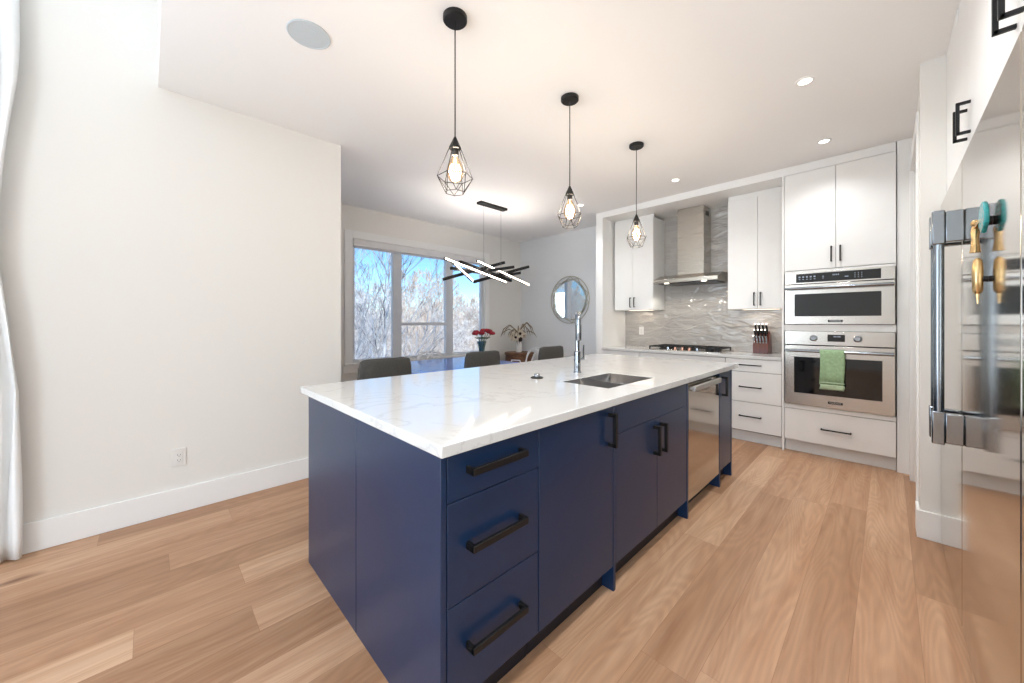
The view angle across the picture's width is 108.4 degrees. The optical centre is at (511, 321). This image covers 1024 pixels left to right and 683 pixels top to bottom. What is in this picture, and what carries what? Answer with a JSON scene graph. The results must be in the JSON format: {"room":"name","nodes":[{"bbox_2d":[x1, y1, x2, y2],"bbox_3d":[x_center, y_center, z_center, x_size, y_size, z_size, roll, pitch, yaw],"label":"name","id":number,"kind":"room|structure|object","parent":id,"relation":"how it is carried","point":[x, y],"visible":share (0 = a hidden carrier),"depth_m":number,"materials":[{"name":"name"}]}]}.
{"room":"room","nodes":[
{"label":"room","id":0,"kind":"room"},
{"bbox_2d":[0,0,340,523],"bbox_3d":[-3.586,-0.530,1.211,5.783,3.600,0.120,0,0,-45],"label":"wall","id":1,"kind":"structure","parent":0,"point":[170,261],"depth_m":2.35,"materials":[{"name":"white paint"}]},
{"bbox_2d":[22,457,308,554],"bbox_3d":[-2.202,1.188,2.560,1.948,0.163,0.135,0,0,-45],"label":"baseboard","id":2,"kind":"structure","parent":1,"relation":"attached to","point":[58,530],"depth_m":2.37,"materials":[{"name":"white wood"}]},
{"bbox_2d":[172,447,185,466],"bbox_3d":[-2.221,0.903,2.462,0.072,0.116,0.008,0,0,-45],"label":"wall outlet","id":3,"kind":"object","parent":1,"relation":"attached to","point":[178,455],"visible":1,"depth_m":2.46,"materials":[{"name":"white plastic"}]},
{"bbox_2d":[176,452,181,462],"bbox_3d":[-2.219,0.903,2.460,0.033,0.068,0.002,0,0,-44],"label":"socket","id":4,"kind":"object","parent":3,"relation":"attached to","point":[178,454],"depth_m":2.46,"materials":[{"name":"white plastic"}]},
{"bbox_3d":[-3.918,-1.860,0.741,3.650,0.024,0.083,0,0,-45],"label":"curtain rod","id":5,"kind":"object","parent":1,"relation":"attached to","visible":0},
{"bbox_2d":[0,0,22,562],"bbox_3d":[-2.955,-0.292,1.646,0.945,3.100,0.075,0,0,-45],"label":"sheer curtain","id":6,"kind":"object","parent":5,"relation":"hanging from","point":[11,484],"visible":1,"depth_m":1.94,"materials":[{"name":"white fabric"}]},
{"bbox_2d":[341,203,519,381],"bbox_3d":[-1.225,-0.128,5.793,4.007,2.795,0.120,0,0,-45],"label":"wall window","id":7,"kind":"structure","parent":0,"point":[504,298],"depth_m":6.18,"materials":[{"name":"white paint"}]},
{"bbox_2d":[343,229,488,373],"bbox_3d":[-1.305,-0.265,5.658,2.510,1.870,0.140,0,0,-45],"label":"window","id":8,"kind":"structure","parent":7,"relation":"attached to","point":[350,365],"depth_m":5.32,"materials":[{"name":"white"}]},
{"bbox_2d":[353,238,484,265],"bbox_3d":[-1.287,-1.035,5.639,2.250,0.120,0.048,0,0,-45],"label":"roller shade","id":9,"kind":"object","parent":7,"relation":"attached to","point":[357,243],"visible":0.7,"depth_m":5.41,"materials":[{"name":"fabric"}]},
{"bbox_2d":[0,438,975,682],"bbox_3d":[-0.661,1.330,1.173,10.100,0.120,7.800,0,0,-45],"label":"floor","id":10,"kind":"structure","parent":0,"point":[800,567],"depth_m":1.68,"materials":[{"name":"brown wood"}]},
{"bbox_2d":[309,397,355,632],"bbox_3d":[0.157,0.831,2.723,2.840,0.878,0.626,0,0,-45],"label":"base cabinet","id":11,"kind":"object","parent":10,"relation":"on","point":[332,432],"visible":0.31,"depth_m":1.69,"materials":[{"name":"blue paint"}]},
{"bbox_2d":[301,354,738,458],"bbox_3d":[0.384,0.374,2.590,2.991,0.036,1.377,0,0,-45],"label":"countertop","id":12,"kind":"structure","parent":11,"relation":"on","point":[443,414],"depth_m":1.76,"materials":[{"name":"white stone"}]},
{"bbox_2d":[531,373,542,378],"bbox_3d":[0.158,0.342,2.337,0.080,0.027,0.080,0,0,-45],"label":"button","id":13,"kind":"object","parent":12,"relation":"on","point":[536,375],"visible":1,"depth_m":2.32,"materials":[{"name":"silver metal"}]},
{"bbox_2d":[574,311,584,372],"bbox_3d":[0.460,0.140,2.563,0.070,0.431,0.179,0,0,20],"label":"kitchen faucet","id":14,"kind":"object","parent":12,"relation":"on","point":[578,328],"visible":1,"depth_m":2.56,"materials":[{"name":"silver metal"}]},
{"bbox_2d":[564,373,650,388],"bbox_3d":[0.600,0.460,2.279,0.548,0.202,0.318,0,0,-45],"label":"sink","id":15,"kind":"object","parent":12,"relation":"in","point":[609,380],"visible":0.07,"depth_m":2.42,"materials":[{"name":"silver metal"}]},
{"bbox_2d":[357,357,411,379],"bbox_3d":[-1.242,0.793,3.350,0.532,0.956,0.521,0,0,-45],"label":"dining chair","id":16,"kind":"object","parent":10,"relation":"on","point":[385,367],"visible":0.27,"depth_m":3.14,"materials":[{"name":"grey fabric"}]},
{"bbox_2d":[417,350,443,360],"bbox_3d":[-1.016,0.838,5.115,0.562,0.867,0.481,0,0,-45],"label":"chair","id":17,"kind":"object","parent":10,"relation":"on","point":[427,351],"visible":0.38,"depth_m":5.27,"materials":[{"name":"white plastic"}]},
{"bbox_2d":[356,419,537,682],"bbox_3d":[-0.255,0.831,1.418,0.424,0.878,0.650,0,0,-45],"label":"base cabinet","id":18,"kind":"object","parent":10,"relation":"on","point":[447,548],"visible":0.98,"depth_m":1.22,"materials":[{"name":"blue paint"}]},
{"bbox_2d":[410,357,517,373],"bbox_3d":[-0.865,0.895,4.583,1.590,0.750,1.090,0,0,-45],"label":"dining table","id":19,"kind":"object","parent":10,"relation":"on","point":[433,365],"visible":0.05,"depth_m":4.49,"materials":[{"name":"blue wood"}]},
{"bbox_3d":[-0.422,0.395,5.123,0.136,0.249,0.136,0,0,-45],"label":"glass vase","id":20,"kind":"object","parent":19,"relation":"on","visible":0},
{"bbox_2d":[478,331,484,347],"bbox_3d":[-0.413,0.297,5.075,0.115,0.346,0.107,0,0,-45],"label":"rose","id":21,"kind":"object","parent":20,"relation":"in","point":[480,332],"visible":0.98,"depth_m":5.05,"materials":[{"name":"red plant"}]},
{"bbox_2d":[464,350,499,367],"bbox_3d":[-0.459,0.793,4.120,0.532,0.956,0.521,0,0,-45],"label":"dining chair","id":22,"kind":"object","parent":10,"relation":"on","point":[481,358],"visible":0.28,"depth_m":3.90,"materials":[{"name":"grey fabric"}]},
{"bbox_2d":[505,351,533,361],"bbox_3d":[0.128,0.902,6.519,0.520,0.736,0.520,0,0,-45],"label":"table","id":23,"kind":"object","parent":10,"relation":"on","point":[509,355],"visible":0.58,"depth_m":6.32,"materials":[{"name":"brown wood"}]},
{"bbox_2d":[515,341,521,351],"bbox_3d":[0.120,0.437,6.512,0.120,0.194,0.120,0,0,-45],"label":"flower vase","id":24,"kind":"object","parent":23,"relation":"on","point":[518,347],"visible":0.82,"depth_m":6.47,"materials":[{"name":"white ceramic"}]},
{"bbox_2d":[511,333,519,342],"bbox_3d":[0.083,0.330,6.378,0.205,0.282,0.125,0,0,-45],"label":"flower","id":25,"kind":"object","parent":24,"relation":"in","point":[517,337],"visible":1,"depth_m":6.35,"materials":[{"name":"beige plant"}]},
{"bbox_2d":[516,329,525,337],"bbox_3d":[0.141,0.294,6.464,0.200,0.352,0.090,0,0,-6],"label":"flower","id":26,"kind":"object","parent":24,"relation":"in","point":[521,333],"visible":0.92,"depth_m":6.45,"materials":[{"name":"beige plant"}]},
{"bbox_2d":[511,347,540,361],"bbox_3d":[0.256,0.838,5.761,0.481,0.867,0.562,0,0,-45],"label":"chair","id":27,"kind":"object","parent":10,"relation":"on","point":[531,349],"visible":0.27,"depth_m":5.96,"materials":[{"name":"white plastic"}]},
{"bbox_2d":[538,346,563,359],"bbox_3d":[0.365,0.793,4.929,0.532,0.956,0.521,0,0,-45],"label":"dining chair","id":28,"kind":"object","parent":10,"relation":"on","point":[549,352],"visible":0.27,"depth_m":4.71,"materials":[{"name":"grey fabric"}]},
{"bbox_2d":[527,405,617,654],"bbox_3d":[0.096,0.831,1.761,0.549,0.878,0.652,0,0,-45],"label":"base cabinet","id":29,"kind":"object","parent":10,"relation":"on","point":[576,467],"visible":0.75,"depth_m":1.53,"materials":[{"name":"blue paint"}]},
{"bbox_2d":[602,350,639,356],"bbox_3d":[1.659,0.829,5.142,0.686,0.882,0.545,0,0,-45],"label":"base cabinet","id":30,"kind":"object","parent":10,"relation":"on","point":[626,353],"visible":0.06,"depth_m":4.91,"materials":[{"name":"grey"}]},
{"bbox_2d":[616,383,687,571],"bbox_3d":[0.617,0.831,2.273,0.909,0.878,0.652,0,0,-45],"label":"base cabinet","id":31,"kind":"object","parent":10,"relation":"on","point":[652,450],"visible":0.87,"depth_m":2.01,"materials":[{"name":"blue paint"}]},
{"bbox_2d":[640,352,725,362],"bbox_3d":[2.199,0.829,4.593,0.685,0.882,0.986,0,0,-45],"label":"base cabinet","id":32,"kind":"object","parent":10,"relation":"on","point":[642,354],"visible":0.04,"depth_m":4.33,"materials":[{"name":"grey wood"}]},
{"bbox_2d":[601,345,781,360],"bbox_3d":[2.192,0.372,4.619,0.666,0.032,2.042,0,0,-45],"label":"countertop","id":33,"kind":"structure","parent":32,"relation":"on","point":[733,354],"depth_m":4.23,"materials":[{"name":"white stone"}]},
{"bbox_2d":[647,344,733,353],"bbox_3d":[2.217,0.329,4.621,0.520,0.054,0.860,0,0,-45],"label":"gas cooktop","id":34,"kind":"object","parent":33,"relation":"in","point":[667,347],"visible":1,"depth_m":4.51,"materials":[{"name":"silver metal"}]},
{"bbox_2d":[753,331,771,353],"bbox_3d":[2.864,0.231,4.219,0.199,0.250,0.147,0,0,-45],"label":"knife block","id":35,"kind":"object","parent":33,"relation":"on","point":[764,348],"visible":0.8,"depth_m":4.16,"materials":[{"name":"brown wood"}]},
{"bbox_2d":[688,375,721,502],"bbox_3d":[1.171,0.836,2.808,0.622,0.868,0.636,0,0,-45],"label":"dishwasher","id":36,"kind":"object","parent":10,"relation":"on","point":[703,394],"visible":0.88,"depth_m":2.58,"materials":[{"name":"silver metal"}]},
{"bbox_2d":[709,370,731,486],"bbox_3d":[1.506,0.831,3.146,0.322,0.878,0.652,0,0,-45],"label":"base cabinet","id":37,"kind":"object","parent":10,"relation":"on","point":[725,387],"visible":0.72,"depth_m":2.92,"materials":[{"name":"blue paint"}]},
{"bbox_2d":[726,358,781,447],"bbox_3d":[2.722,0.829,4.060,0.685,0.882,0.500,0,0,-45],"label":"base cabinet","id":38,"kind":"object","parent":10,"relation":"on","point":[756,384],"visible":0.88,"depth_m":3.82,"materials":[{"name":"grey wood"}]},
{"bbox_2d":[782,151,895,469],"bbox_3d":[3.177,-0.087,3.600,0.690,2.714,0.787,0,0,-45],"label":"tall cabinet","id":39,"kind":"object","parent":10,"relation":"on","point":[839,216],"visible":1,"depth_m":3.36,"materials":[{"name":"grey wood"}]},
{"bbox_2d":[784,331,894,416],"bbox_3d":[3.134,0.444,3.544,0.641,0.708,0.754,0,0,-45],"label":"wall oven","id":40,"kind":"object","parent":39,"relation":"in","point":[869,378],"visible":0.99,"depth_m":3.30,"materials":[{"name":"silver metal"}]},
{"bbox_2d":[819,350,844,390],"bbox_3d":[2.896,0.435,3.339,0.058,0.360,0.177,0,0,-45],"label":"dish towel","id":41,"kind":"object","parent":40,"relation":"hanging from","point":[832,362],"visible":1,"depth_m":3.32,"materials":[{"name":"green fabric"}]},
{"bbox_2d":[784,265,894,324],"bbox_3d":[3.134,-0.225,3.544,0.641,0.496,0.754,0,0,-45],"label":"microwave","id":42,"kind":"object","parent":39,"relation":"in","point":[857,295],"visible":1,"depth_m":3.33,"materials":[{"name":"silver metal"}]},
{"bbox_2d":[929,161,961,624],"bbox_3d":[2.350,0.302,1.603,0.858,1.935,0.753,0,0,-45],"label":"freezer","id":43,"kind":"object","parent":10,"relation":"on","point":[951,455],"visible":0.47,"depth_m":1.70,"materials":[{"name":"silver metal"}]},
{"bbox_2d":[947,8,958,190],"bbox_3d":[2.344,-1.099,1.928,0.439,0.848,0.064,0,0,-45],"label":"filler panel","id":44,"kind":"object","parent":43,"relation":"on","point":[951,52],"visible":0.21,"depth_m":1.94,"materials":[{"name":"white wood"}]},
{"bbox_2d":[931,31,1021,682],"bbox_3d":[1.700,0.302,0.965,0.937,1.935,0.753,0,0,-45],"label":"refrigerator","id":45,"kind":"object","parent":10,"relation":"on","point":[988,430],"visible":1,"depth_m":1.08,"materials":[{"name":"silver metal"}]},
{"bbox_2d":[953,0,988,170],"bbox_3d":[2.078,-1.099,1.289,0.828,0.849,0.686,0,0,-45],"label":"upper cabinet","id":46,"kind":"object","parent":45,"relation":"on","point":[972,29],"visible":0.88,"depth_m":1.49,"materials":[{"name":"white wood"}]},
{"bbox_2d":[971,258,988,303],"bbox_3d":[1.425,-0.125,1.125,0.024,0.140,0.032,0,0,-45],"label":"magnet","id":47,"kind":"object","parent":45,"relation":"attached to","point":[977,274],"visible":1,"depth_m":1.12,"materials":[{"name":"gold metal"}]},
{"bbox_2d":[969,201,992,252],"bbox_3d":[1.401,-0.283,1.099,0.026,0.137,0.148,0,0,39],"label":"magnet","id":48,"kind":"object","parent":45,"relation":"attached to","point":[984,219],"visible":1,"depth_m":1.10,"materials":[{"name":"teal plastic"}]},
{"bbox_2d":[989,0,1023,99],"bbox_3d":[1.485,-1.099,0.706,0.828,0.849,0.686,0,0,-45],"label":"upper cabinet","id":49,"kind":"object","parent":45,"relation":"on","point":[1006,17],"visible":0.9,"depth_m":1.01,"materials":[{"name":"white wood"}]},
{"bbox_2d":[1022,25,1023,682],"bbox_3d":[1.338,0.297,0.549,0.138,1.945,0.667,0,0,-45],"label":"refrigerator","id":50,"kind":"object","parent":10,"relation":"on","point":[1023,25],"visible":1,"depth_m":0.82,"materials":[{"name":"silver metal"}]},
{"bbox_2d":[520,226,595,360],"bbox_3d":[0.920,-0.128,6.383,0.120,2.795,2.044,0,0,-45],"label":"wall","id":51,"kind":"structure","parent":0,"point":[550,259],"depth_m":6.47,"materials":[{"name":"white paint"}]},
{"bbox_2d":[551,276,589,323],"bbox_3d":[0.971,-0.370,6.219,0.036,0.802,0.802,0,0,-45],"label":"round mirror","id":52,"kind":"object","parent":51,"relation":"attached to","point":[570,296],"visible":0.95,"depth_m":6.22,"materials":[{"name":"silver glass"}]},
{"bbox_2d":[554,280,585,319],"bbox_3d":[0.972,-0.370,6.220,0.006,0.680,0.680,0,0,-44],"label":"mirror glass","id":53,"kind":"object","parent":52,"relation":"attached to","point":[570,296],"depth_m":6.22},
{"bbox_2d":[158,0,959,241],"bbox_3d":[1.029,-1.975,2.834,5.360,0.900,7.800,0,0,-45],"label":"ceiling","id":54,"kind":"structure","parent":0,"point":[709,91],"depth_m":2.37,"materials":[{"name":"white paint"}]},
{"bbox_2d":[286,19,330,49],"bbox_3d":[-1.077,-1.522,1.960,0.206,0.006,0.206,0,0,-45],"label":"ceiling speaker","id":55,"kind":"object","parent":54,"relation":"attached to","point":[306,33],"visible":1,"depth_m":1.95},
{"bbox_2d":[437,7,472,195],"bbox_3d":[-0.284,-1.084,1.845,0.157,0.881,0.181,0,0,-45],"label":"pendant light","id":56,"kind":"object","parent":54,"relation":"hanging from","point":[454,18],"visible":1,"depth_m":1.84,"materials":[{"name":"black metal"}]},
{"bbox_2d":[449,136,460,156],"bbox_3d":[-0.284,-0.877,1.845,0.054,0.095,0.062,0,0,-44],"label":"socket","id":57,"kind":"object","parent":56,"relation":"attached to","point":[455,147],"depth_m":1.83,"materials":[{"name":"black metal"}]},
{"bbox_2d":[442,257,529,285],"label":"linear chandelier","id":58,"kind":"object","parent":54,"relation":"hanging from","point":[486,271],"depth_m":4.66,"materials":[{"name":"black metal"}]},
{"bbox_2d":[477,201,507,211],"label":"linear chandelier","id":59,"kind":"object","parent":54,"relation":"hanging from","point":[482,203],"depth_m":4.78,"materials":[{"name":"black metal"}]},
{"bbox_2d":[557,92,581,228],"bbox_3d":[0.393,-1.084,2.510,0.157,0.881,0.181,0,0,-45],"label":"pendant light","id":60,"kind":"object","parent":54,"relation":"hanging from","point":[569,99],"visible":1,"depth_m":2.50,"materials":[{"name":"black metal"}]},
{"bbox_2d":[566,186,573,199],"bbox_3d":[0.393,-0.877,2.510,0.054,0.095,0.062,0,0,-44],"label":"socket","id":61,"kind":"object","parent":60,"relation":"attached to","point":[569,193],"depth_m":2.49,"materials":[{"name":"black metal"}]},
{"bbox_2d":[627,141,645,247],"bbox_3d":[1.071,-1.084,3.176,0.157,0.881,0.181,0,0,-45],"label":"pendant light","id":62,"kind":"object","parent":54,"relation":"hanging from","point":[637,145],"visible":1,"depth_m":3.17,"materials":[{"name":"black metal"}]},
{"bbox_2d":[633,214,639,225],"bbox_3d":[1.071,-0.877,3.176,0.054,0.095,0.062,0,0,-44],"label":"socket","id":63,"kind":"object","parent":62,"relation":"attached to","point":[636,220],"depth_m":3.16,"materials":[{"name":"black metal"}]},
{"bbox_2d":[671,178,680,181],"bbox_3d":[1.759,-1.522,3.969,0.100,0.006,0.100,0,0,-45],"label":"recessed light","id":64,"kind":"object","parent":54,"relation":"in","point":[675,179],"visible":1,"depth_m":3.97,"materials":[{"name":"white"}]},
{"bbox_2d":[795,76,814,86],"bbox_3d":[1.855,-1.522,2.336,0.100,0.006,0.100,0,0,-45],"label":"recessed light","id":65,"kind":"object","parent":54,"relation":"in","point":[807,80],"visible":1,"depth_m":2.33,"materials":[{"name":"white"}]},
{"bbox_2d":[816,138,831,143],"bbox_3d":[2.632,-1.522,3.112,0.100,0.006,0.100,0,0,-45],"label":"recessed light","id":66,"kind":"object","parent":54,"relation":"in","point":[823,141],"visible":1,"depth_m":3.11,"materials":[{"name":"white"}]},
{"bbox_2d":[625,206,895,408],"bbox_3d":[2.750,-0.128,4.624,0.135,2.795,3.031,0,0,-45],"label":"wall","id":67,"kind":"structure","parent":0,"point":[701,315],"depth_m":4.79,"materials":[{"name":"tile"}]},
{"bbox_2d":[596,212,624,353],"bbox_3d":[1.456,-0.128,5.402,0.650,2.795,0.106,0,0,-45],"label":"trim","id":68,"kind":"structure","parent":67,"relation":"attached to","point":[610,322],"depth_m":5.21,"materials":[{"name":"white"}]},
{"bbox_2d":[615,214,663,310],"bbox_3d":[1.792,-0.801,5.224,0.390,1.285,0.570,0,0,-45],"label":"upper cabinet","id":69,"kind":"object","parent":67,"relation":"attached to","point":[636,269],"visible":0.95,"depth_m":5.09,"materials":[{"name":"white wood"}]},
{"bbox_2d":[639,327,643,334],"bbox_3d":[1.892,0.130,5.395,0.008,0.116,0.072,0,0,-45],"label":"wall outlet","id":70,"kind":"object","parent":67,"relation":"attached to","point":[641,329],"visible":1,"depth_m":5.39,"materials":[{"name":"white plastic"}]},
{"bbox_2d":[653,205,727,286],"bbox_3d":[2.266,-0.962,4.669,0.488,0.960,0.756,0,0,-45],"label":"range hood","id":71,"kind":"object","parent":67,"relation":"attached to","point":[693,223],"visible":0.97,"depth_m":4.63,"materials":[{"name":"silver metal"}]},
{"bbox_2d":[603,142,895,221],"bbox_3d":[2.485,-1.485,4.356,0.650,0.080,2.830,0,0,-45],"label":"trim","id":72,"kind":"structure","parent":67,"relation":"attached to","point":[716,196],"depth_m":4.12,"materials":[{"name":"white"}]},
{"bbox_2d":[728,186,781,309],"bbox_3d":[2.809,-0.791,4.189,0.390,1.305,0.558,0,0,-45],"label":"upper cabinet","id":73,"kind":"object","parent":67,"relation":"attached to","point":[754,218],"visible":0.93,"depth_m":4.09,"materials":[{"name":"white wood"}]},
{"bbox_2d":[912,93,918,159],"bbox_3d":[3.230,-0.128,2.887,1.885,2.795,0.120,0,0,-45],"label":"wall","id":74,"kind":"structure","parent":0,"point":[917,108],"depth_m":2.54,"materials":[{"name":"white paint"}]},
{"bbox_2d":[896,138,912,474],"bbox_3d":[3.511,-0.128,3.311,0.650,2.795,0.090,0,0,-45],"label":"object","id":75,"kind":"structure","parent":74,"relation":"attached to","point":[903,149],"depth_m":3.09,"materials":[{"name":"white"}]},
{"bbox_2d":[909,111,918,500],"bbox_3d":[2.917,-0.015,2.593,1.024,2.570,0.140,0,0,-45],"label":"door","id":76,"kind":"structure","parent":74,"relation":"in","point":[913,164],"depth_m":2.92,"materials":[{"name":"white wood"}]},
{"bbox_2d":[915,501,941,543],"bbox_3d":[2.483,1.188,2.192,0.155,0.163,0.115,0,0,-45],"label":"baseboard","id":77,"kind":"structure","parent":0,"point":[927,524],"depth_m":2.15,"materials":[{"name":"white wood"}]},
{"bbox_2d":[919,55,946,513],"bbox_3d":[2.909,-0.128,1.769,0.140,2.795,1.285,0,0,-45],"label":"wall","id":78,"kind":"structure","parent":0,"point":[932,73],"depth_m":2.16,"materials":[{"name":"white paint"}]},
{"label":"outside","id":79,"kind":"structure","parent":0,"visible":0},
{"bbox_3d":[-43.894,4.820,58.934,200.000,0.100,134.400,0,0,-45],"label":"ground","id":80,"kind":"structure","parent":79,"visible":0},
{"bbox_2d":[355,249,390,358],"bbox_3d":[-5.350,0.846,11.208,3.073,7.851,3.472,0,0,-33],"label":"bare tree","id":81,"kind":"object","parent":80,"relation":"on","point":[363,335],"visible":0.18,"depth_m":11.33,"materials":[{"name":"grey plant"}]},
{"bbox_2d":[355,294,390,358],"bbox_3d":[-6.157,1.858,14.077,3.766,5.825,3.834,0,0,-27],"label":"frosted tree","id":82,"kind":"object","parent":80,"relation":"on","point":[371,331],"visible":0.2,"depth_m":14.02,"materials":[{"name":"white plant"}]},
{"bbox_2d":[355,289,406,358],"bbox_3d":[-6.940,1.550,17.872,4.164,6.442,4.240,0,0,-26],"label":"frosted tree","id":83,"kind":"object","parent":80,"relation":"on","point":[382,301],"visible":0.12,"depth_m":17.62,"materials":[{"name":"white plant"}]},
{"bbox_2d":[355,311,414,358],"bbox_3d":[-5.290,2.151,14.652,3.814,5.240,3.749,0,0,-5],"label":"frosted tree","id":84,"kind":"object","parent":80,"relation":"on","point":[381,349],"visible":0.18,"depth_m":14.47,"materials":[{"name":"white plant"}]},
{"bbox_2d":[355,282,425,357],"bbox_3d":[-6.022,1.424,17.641,4.327,6.693,4.405,0,0,-40],"label":"frosted tree","id":85,"kind":"object","parent":80,"relation":"on","point":[375,293],"visible":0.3,"depth_m":17.48,"materials":[{"name":"white plant"}]},
{"bbox_2d":[373,283,412,349],"bbox_3d":[-9.194,0.942,27.315,3.460,7.664,3.783,0,0,-45],"label":"frosted tree","id":86,"kind":"object","parent":80,"relation":"on","point":[382,283],"visible":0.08,"depth_m":27.23,"materials":[{"name":"white plant"}]},
{"bbox_2d":[387,315,425,354],"bbox_3d":[-5.682,2.158,20.960,3.804,5.227,3.739,0,0,-23],"label":"frosted tree","id":87,"kind":"object","parent":80,"relation":"on","point":[414,315],"visible":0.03,"depth_m":20.72,"materials":[{"name":"white plant"}]},
{"bbox_2d":[377,268,439,355],"bbox_3d":[-5.641,0.866,19.634,3.528,7.815,3.858,0,0,-15],"label":"frosted tree","id":88,"kind":"object","parent":80,"relation":"on","point":[415,278],"visible":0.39,"depth_m":19.48,"materials":[{"name":"white plant"}]},
{"bbox_2d":[355,249,463,358],"bbox_3d":[-3.417,0.092,10.175,4.140,9.361,3.664,0,0,-8],"label":"bare tree","id":89,"kind":"object","parent":80,"relation":"on","point":[386,308],"visible":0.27,"depth_m":10.00,"materials":[{"name":"grey plant"}]},
{"bbox_2d":[390,305,443,355],"bbox_3d":[-3.829,2.026,15.017,2.480,5.494,2.712,0,0,-30],"label":"frosted tree","id":90,"kind":"object","parent":80,"relation":"on","point":[424,316],"visible":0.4,"depth_m":14.99,"materials":[{"name":"white plant"}]},
{"bbox_2d":[402,282,433,321],"bbox_3d":[-9.863,0.333,37.764,5.738,8.876,5.842,0,0,-40],"label":"frosted tree","id":91,"kind":"object","parent":80,"relation":"on","point":[421,288],"visible":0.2,"depth_m":37.72,"materials":[{"name":"white plant"}]},
{"bbox_2d":[411,266,478,354],"bbox_3d":[-4.111,0.787,21.145,3.600,7.975,3.937,0,0,41],"label":"frosted tree","id":92,"kind":"object","parent":80,"relation":"on","point":[426,275],"visible":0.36,"depth_m":21.15,"materials":[{"name":"white plant"}]},
{"bbox_2d":[421,317,470,353],"bbox_3d":[-2.768,2.259,15.383,3.247,5.022,3.306,0,0,-19],"label":"frosted tree","id":93,"kind":"object","parent":80,"relation":"on","point":[457,329],"visible":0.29,"depth_m":15.38,"materials":[{"name":"white plant"}]},
{"bbox_2d":[425,309,471,352],"bbox_3d":[-3.088,2.072,17.223,3.862,5.398,3.929,0,0,43],"label":"frosted tree","id":94,"kind":"object","parent":80,"relation":"on","point":[439,313],"visible":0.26,"depth_m":17.32,"materials":[{"name":"white plant"}]},
{"bbox_2d":[431,302,476,352],"bbox_3d":[-3.258,1.794,21.491,4.260,5.955,4.334,0,0,25],"label":"frosted tree","id":95,"kind":"object","parent":80,"relation":"on","point":[462,308],"visible":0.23,"depth_m":21.41,"materials":[{"name":"white plant"}]},
{"bbox_2d":[442,278,469,332],"bbox_3d":[-6.776,-0.098,40.548,4.811,9.746,4.399,0,0,-17],"label":"frosted tree","id":96,"kind":"object","parent":80,"relation":"on","point":[456,289],"visible":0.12,"depth_m":40.71,"materials":[{"name":"white plant"}]},
{"bbox_2d":[438,292,478,351],"bbox_3d":[-2.861,1.417,23.411,4.884,6.711,4.801,0,0,-42],"label":"frosted tree","id":97,"kind":"object","parent":80,"relation":"on","point":[476,305],"visible":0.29,"depth_m":23.24,"materials":[{"name":"white plant"}]},
{"bbox_2d":[453,295,478,351],"bbox_3d":[-2.797,1.487,23.986,2.967,6.572,3.244,0,0,21],"label":"frosted tree","id":98,"kind":"object","parent":80,"relation":"on","point":[458,295],"visible":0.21,"depth_m":23.96,"materials":[{"name":"white plant"}]},
{"bbox_2d":[464,298,478,348],"bbox_3d":[-1.499,1.069,24.724,3.345,7.410,3.658,0,0,-30],"label":"frosted tree","id":99,"kind":"object","parent":80,"relation":"on","point":[472,298],"visible":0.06,"depth_m":24.29,"materials":[{"name":"white plant"}]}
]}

